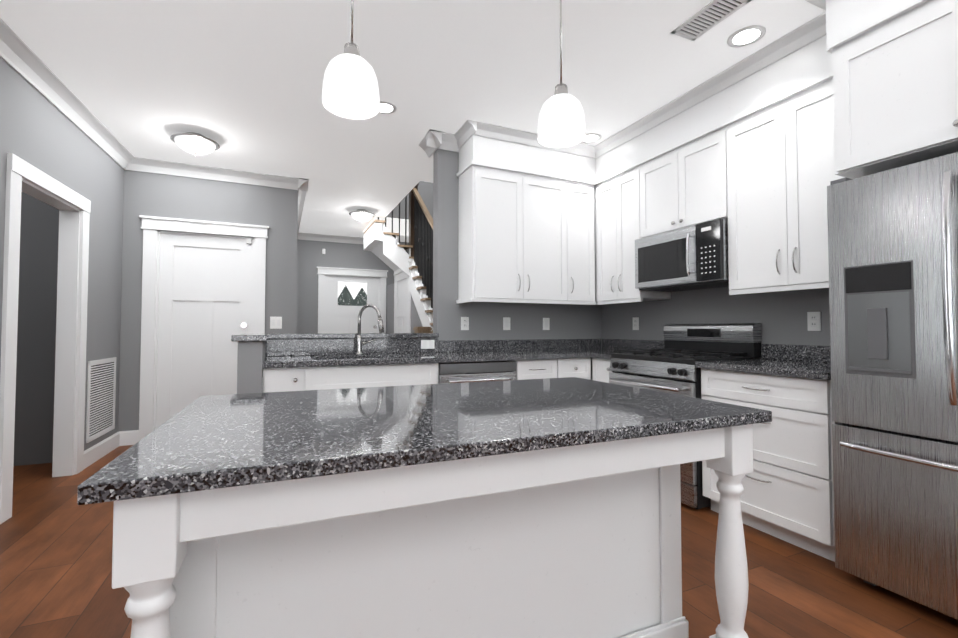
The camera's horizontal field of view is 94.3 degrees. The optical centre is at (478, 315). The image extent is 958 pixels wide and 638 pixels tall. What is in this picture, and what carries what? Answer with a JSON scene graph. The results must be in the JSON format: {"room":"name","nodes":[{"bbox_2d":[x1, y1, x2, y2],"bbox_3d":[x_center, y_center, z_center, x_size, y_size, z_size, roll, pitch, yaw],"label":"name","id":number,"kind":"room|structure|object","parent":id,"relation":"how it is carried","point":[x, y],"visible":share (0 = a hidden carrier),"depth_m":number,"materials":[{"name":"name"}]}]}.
{"room":"kitchen","nodes":[
{"label":"kitchen","id":0,"kind":"room"},
{"bbox_2d":[0,0,824,241],"bbox_3d":[-1.268,-3.003,2.199,7.200,2.840,12.200,1,-2,-24],"label":"ceiling","id":1,"kind":"structure","parent":0,"point":[240,82],"depth_m":2.81,"materials":[{"name":"white paint"}]},
{"bbox_2d":[170,132,219,155],"bbox_3d":[-2.416,-1.449,3.789,0.360,0.175,0.360,1,-2,-24],"label":"light","id":2,"kind":"object","parent":1,"relation":"attached to","point":[195,143],"visible":1,"depth_m":3.71,"materials":[{"name":"white glass"}]},
{"bbox_2d":[322,0,379,119],"bbox_3d":[-0.420,-1.145,1.474,0.184,0.914,0.184,1,-2,-24],"label":"pendant light","id":3,"kind":"object","parent":1,"relation":"hanging from","point":[350,88],"visible":1,"depth_m":1.42,"materials":[{"name":"white glass"}]},
{"bbox_2d":[349,209,374,221],"bbox_3d":[-1.625,-1.381,6.181,0.360,0.175,0.360,1,-2,-24],"label":"light","id":4,"kind":"object","parent":1,"relation":"attached to","point":[361,215],"visible":1,"depth_m":6.09,"materials":[{"name":"white glass"}]},
{"bbox_2d":[379,101,396,113],"bbox_3d":[-0.709,-1.548,3.307,0.189,0.006,0.189,-1,-2,42],"label":"recessed light","id":5,"kind":"object","parent":1,"relation":"in","point":[385,107],"depth_m":3.31,"materials":[{"name":"white paint"}]},
{"bbox_2d":[537,0,585,147],"bbox_3d":[0.316,-1.138,1.716,0.184,0.914,0.184,1,-2,-24],"label":"pendant light","id":6,"kind":"object","parent":1,"relation":"hanging from","point":[561,122],"visible":1,"depth_m":1.66,"materials":[{"name":"white glass"}]},
{"bbox_2d":[582,133,601,142],"bbox_3d":[0.961,-1.533,3.835,0.189,0.006,0.189,-1,-2,27],"label":"recessed light","id":7,"kind":"object","parent":1,"relation":"in","point":[591,137],"depth_m":3.84,"materials":[{"name":"white paint"}]},
{"bbox_2d":[671,0,751,40],"bbox_3d":[1.214,-1.574,2.339,0.170,0.008,0.350,1,-2,-24],"label":"ceiling vent","id":8,"kind":"object","parent":1,"relation":"in","point":[707,17],"visible":1,"depth_m":2.35,"materials":[{"name":"white metal"}]},
{"bbox_2d":[727,25,765,47],"bbox_3d":[1.504,-1.570,2.501,0.189,0.006,0.189,1,-2,-30],"label":"recessed light","id":9,"kind":"object","parent":1,"relation":"in","point":[746,36],"depth_m":2.50,"materials":[{"name":"white paint"}]},
{"bbox_2d":[0,57,829,465],"bbox_3d":[-1.136,-1.550,2.095,6.549,5.450,12.064,1,-2,-24],"label":"wall","id":10,"kind":"structure","parent":0,"point":[42,133],"depth_m":3.83,"materials":[{"name":"grey paint"}]},
{"bbox_2d":[0,18,139,523],"bbox_3d":[-1.690,-0.261,0.125,0.460,2.760,8.998,1,-2,-24],"label":"trim","id":11,"kind":"structure","parent":10,"relation":"attached to","point":[18,55],"depth_m":3.35,"materials":[{"name":"white paint"}]},
{"bbox_2d":[86,357,115,442],"bbox_3d":[-3.276,0.706,3.864,0.032,0.660,0.570,1,-2,-24],"label":"air vent","id":12,"kind":"object","parent":10,"relation":"in","point":[101,390],"visible":1,"depth_m":3.83,"materials":[{"name":"white metal"}]},
{"bbox_2d":[156,233,252,427],"bbox_3d":[-2.805,0.186,4.574,0.866,2.076,0.130,1,-2,-24],"label":"entry door","id":13,"kind":"structure","parent":10,"relation":"in","point":[205,301],"depth_m":4.55,"materials":[{"name":"white paint"}]},
{"bbox_2d":[132,158,299,444],"bbox_3d":[-2.662,-0.134,4.581,1.410,2.760,0.145,1,-2,-24],"label":"trim","id":14,"kind":"structure","parent":10,"relation":"attached to","point":[152,226],"depth_m":4.42,"materials":[{"name":"white paint"}]},
{"bbox_2d":[270,317,281,328],"bbox_3d":[-2.199,0.072,4.814,0.115,0.130,0.008,1,-2,-24],"label":"light switch","id":15,"kind":"object","parent":10,"relation":"attached to","point":[275,322],"depth_m":4.81,"materials":[{"name":"white plastic"}]},
{"bbox_2d":[297,178,311,239],"bbox_3d":[-2.535,-0.087,6.232,0.130,2.760,3.055,1,-2,-24],"label":"crown molding","id":16,"kind":"structure","parent":10,"relation":"attached to","point":[304,183],"depth_m":5.67,"materials":[{"name":"white paint"}]},
{"bbox_2d":[312,234,387,332],"bbox_3d":[-2.416,-0.039,7.922,1.470,2.760,0.145,1,-2,-24],"label":"trim","id":17,"kind":"structure","parent":10,"relation":"attached to","point":[323,272],"depth_m":7.92,"materials":[{"name":"white paint"}]},
{"bbox_2d":[326,276,378,332],"bbox_3d":[-2.280,0.306,8.025,0.940,2.035,0.106,1,-2,-24],"label":"front door","id":18,"kind":"structure","parent":10,"relation":"in","point":[341,319],"depth_m":8.02,"materials":[{"name":"white paint"}]},
{"bbox_2d":[338,282,366,305],"bbox_3d":[-2.300,-0.400,8.078,0.520,0.430,0.001,1,-2,-24],"label":"window","id":19,"kind":"structure","parent":18,"relation":"attached to","point":[352,293],"depth_m":8.08,"materials":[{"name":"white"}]},
{"bbox_2d":[419,129,447,157],"bbox_3d":[-0.420,-1.484,3.841,0.115,0.105,0.330,1,-2,-24],"label":"crown molding","id":20,"kind":"structure","parent":10,"relation":"attached to","point":[434,140],"depth_m":3.76,"materials":[{"name":"white paint"}]},
{"bbox_2d":[461,317,468,329],"bbox_3d":[-0.122,0.065,3.859,0.072,0.115,0.008,1,-2,-24],"label":"outlet","id":21,"kind":"object","parent":10,"relation":"attached to","point":[464,320],"depth_m":3.86,"materials":[{"name":"white plastic"}]},
{"bbox_2d":[503,317,509,329],"bbox_3d":[0.252,0.070,4.027,0.072,0.115,0.008,1,-2,-24],"label":"outlet","id":22,"kind":"object","parent":10,"relation":"attached to","point":[506,320],"depth_m":4.02,"materials":[{"name":"white plastic"}]},
{"bbox_2d":[458,160,561,303],"bbox_3d":[0.327,-0.685,3.904,0.959,1.102,0.328,1,-2,-24],"label":"upper cabinet","id":23,"kind":"object","parent":10,"relation":"attached to","point":[510,242],"depth_m":3.72,"materials":[{"name":"white paint"}]},
{"bbox_2d":[543,318,549,329],"bbox_3d":[0.635,0.075,4.198,0.072,0.115,0.008,1,-2,-24],"label":"outlet","id":24,"kind":"object","parent":10,"relation":"attached to","point":[546,321],"depth_m":4.20,"materials":[{"name":"white plastic"}]},
{"bbox_2d":[562,172,601,303],"bbox_3d":[0.852,-0.679,4.105,0.399,1.102,0.391,1,-2,-24],"label":"upper cabinet","id":25,"kind":"object","parent":10,"relation":"attached to","point":[581,195],"depth_m":4.00,"materials":[{"name":"white paint"}]},
{"bbox_2d":[598,156,670,303],"bbox_3d":[1.343,-0.687,3.848,0.328,1.102,0.595,1,-2,-24],"label":"upper cabinet","id":26,"kind":"object","parent":10,"relation":"attached to","point":[623,189],"depth_m":3.75,"materials":[{"name":"white paint"}]},
{"bbox_2d":[633,317,638,329],"bbox_3d":[1.424,0.070,4.041,0.008,0.115,0.072,1,-2,-24],"label":"outlet","id":27,"kind":"object","parent":10,"relation":"attached to","point":[635,319],"depth_m":4.03,"materials":[{"name":"white plastic"}]},
{"bbox_2d":[646,120,725,236],"bbox_3d":[1.595,-0.940,3.292,0.328,0.627,0.760,1,-2,-24],"label":"upper cabinet","id":28,"kind":"object","parent":10,"relation":"attached to","point":[686,178],"depth_m":3.15,"materials":[{"name":"white paint"}]},
{"bbox_2d":[635,219,728,291],"bbox_3d":[1.544,-0.412,3.253,0.437,0.404,0.751,1,-2,-24],"label":"over-the-range microwave","id":29,"kind":"object","parent":28,"relation":"attached to","point":[694,257],"visible":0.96,"depth_m":3.11,"materials":[{"name":"silver metal"}]},
{"bbox_2d":[726,72,833,294],"bbox_3d":[1.889,-0.721,2.629,0.328,1.102,0.799,1,-2,-24],"label":"upper cabinet","id":30,"kind":"object","parent":10,"relation":"attached to","point":[760,150],"depth_m":2.57,"materials":[{"name":"white paint"}]},
{"bbox_2d":[807,312,820,330],"bbox_3d":[2.028,0.032,2.690,0.008,0.115,0.072,1,-2,-24],"label":"outlet","id":31,"kind":"object","parent":10,"relation":"attached to","point":[814,321],"depth_m":2.69,"materials":[{"name":"white plastic"}]},
{"bbox_2d":[822,0,957,179],"bbox_3d":[2.124,-0.985,1.781,0.598,0.622,0.950,1,-2,-24],"label":"upper cabinet","id":32,"kind":"object","parent":10,"relation":"attached to","point":[892,77],"depth_m":1.89,"materials":[{"name":"white paint"}]},
{"bbox_2d":[0,445,957,637],"bbox_3d":[-1.268,1.200,2.080,7.200,0.050,12.200,1,-2,-24],"label":"floor","id":33,"kind":"structure","parent":0,"point":[56,544],"depth_m":1.94,"materials":[{"name":"brown wood"}]},
{"bbox_2d":[262,367,317,392],"bbox_3d":[-1.286,0.763,2.988,0.296,0.876,0.608,1,-2,-24],"label":"base cabinet","id":34,"kind":"object","parent":33,"relation":"on","point":[305,378],"depth_m":2.72,"materials":[{"name":"white paint"}]},
{"bbox_2d":[364,183,432,332],"bbox_3d":[-0.556,-0.733,6.317,1.778,4.055,4.546,1,-2,-24],"label":"staircase","id":35,"kind":"structure","parent":33,"relation":"on","point":[381,242],"depth_m":6.62,"materials":[{"name":"white paint"}]},
{"bbox_2d":[395,272,407,332],"bbox_3d":[-1.244,0.301,7.164,0.017,2.013,0.820,1,-2,-24],"label":"door","id":36,"kind":"structure","parent":35,"relation":"attached to","point":[401,308],"depth_m":7.17,"materials":[{"name":"white paint"}]},
{"bbox_2d":[112,425,752,637],"bbox_3d":[-0.058,0.736,1.405,1.564,0.842,0.892,1,-2,-24],"label":"kitchen island","id":37,"kind":"object","parent":33,"relation":"on","point":[540,508],"depth_m":1.19,"materials":[{"name":"white paint"}]},
{"bbox_2d":[77,377,771,512],"bbox_3d":[-0.071,0.298,1.448,1.624,0.032,1.030,1,-2,-24],"label":"island countertop","id":38,"kind":"structure","parent":37,"relation":"on","point":[228,445],"depth_m":1.06,"materials":[{"name":"grey stone"}]},
{"bbox_2d":[439,361,516,383],"bbox_3d":[-0.105,0.781,3.472,0.605,0.868,0.673,1,-2,-24],"label":"dishwasher","id":39,"kind":"object","parent":33,"relation":"on","point":[464,372],"visible":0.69,"depth_m":3.22,"materials":[{"name":"silver metal"}]},
{"bbox_2d":[513,358,589,379],"bbox_3d":[0.502,0.785,3.757,0.728,0.876,0.664,1,-2,-24],"label":"base cabinet","id":40,"kind":"object","parent":33,"relation":"on","point":[575,367],"depth_m":3.50,"materials":[{"name":"white paint"}]},
{"bbox_2d":[231,333,590,368],"bbox_3d":[-0.155,0.242,3.644,3.208,0.201,0.925,1,-2,-24],"label":"countertop","id":41,"kind":"structure","parent":40,"relation":"on","point":[292,350],"depth_m":3.42,"materials":[{"name":"grey stone"}]},
{"bbox_2d":[355,304,383,354],"bbox_3d":[-0.828,0.102,3.353,0.184,0.387,0.240,1,-2,-24],"label":"pull-down faucet","id":42,"kind":"object","parent":41,"relation":"on","point":[359,343],"visible":1,"depth_m":3.38,"materials":[{"name":"silver metal"}]},
{"bbox_2d":[421,340,434,348],"bbox_3d":[-0.424,0.235,3.685,0.115,0.072,0.008,1,-2,-24],"label":"outlet","id":43,"kind":"object","parent":41,"relation":"attached to","point":[425,344],"depth_m":3.68,"materials":[{"name":"white plastic"}]},
{"bbox_2d":[587,339,663,359],"bbox_3d":[1.243,0.274,3.639,0.658,0.138,0.224,1,-2,-24],"label":"countertop","id":44,"kind":"structure","parent":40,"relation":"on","point":[609,346],"depth_m":4.05,"materials":[{"name":"grey stone"}]},
{"bbox_2d":[590,358,611,382],"bbox_3d":[1.223,0.782,3.646,0.677,0.876,0.280,1,-2,-24],"label":"base cabinet","id":45,"kind":"object","parent":33,"relation":"on","point":[600,367],"depth_m":3.57,"materials":[{"name":"white paint"}]},
{"bbox_2d":[609,323,760,508],"bbox_3d":[1.416,0.630,3.167,0.716,1.152,0.752,1,-2,-24],"label":"gas range","id":46,"kind":"object","parent":33,"relation":"on","point":[670,368],"visible":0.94,"depth_m":3.01,"materials":[{"name":"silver metal"}]},
{"bbox_2d":[701,368,838,561],"bbox_3d":[1.771,0.750,2.509,0.608,0.876,0.720,1,-2,-24],"label":"base cabinet","id":47,"kind":"object","parent":33,"relation":"on","point":[788,496],"depth_m":2.26,"materials":[{"name":"white paint"}]},
{"bbox_2d":[695,344,830,379],"bbox_3d":[1.758,0.242,2.516,0.638,0.138,0.722,1,-2,-24],"label":"countertop","id":48,"kind":"structure","parent":47,"relation":"on","point":[802,361],"depth_m":2.61,"materials":[{"name":"grey stone"}]},
{"bbox_2d":[827,152,957,619],"bbox_3d":[2.038,0.272,1.704,0.733,1.785,0.913,1,-2,-24],"label":"refrigerator","id":49,"kind":"object","parent":33,"relation":"on","point":[893,264],"visible":1,"depth_m":1.78,"materials":[{"name":"grey metal"}]}
]}

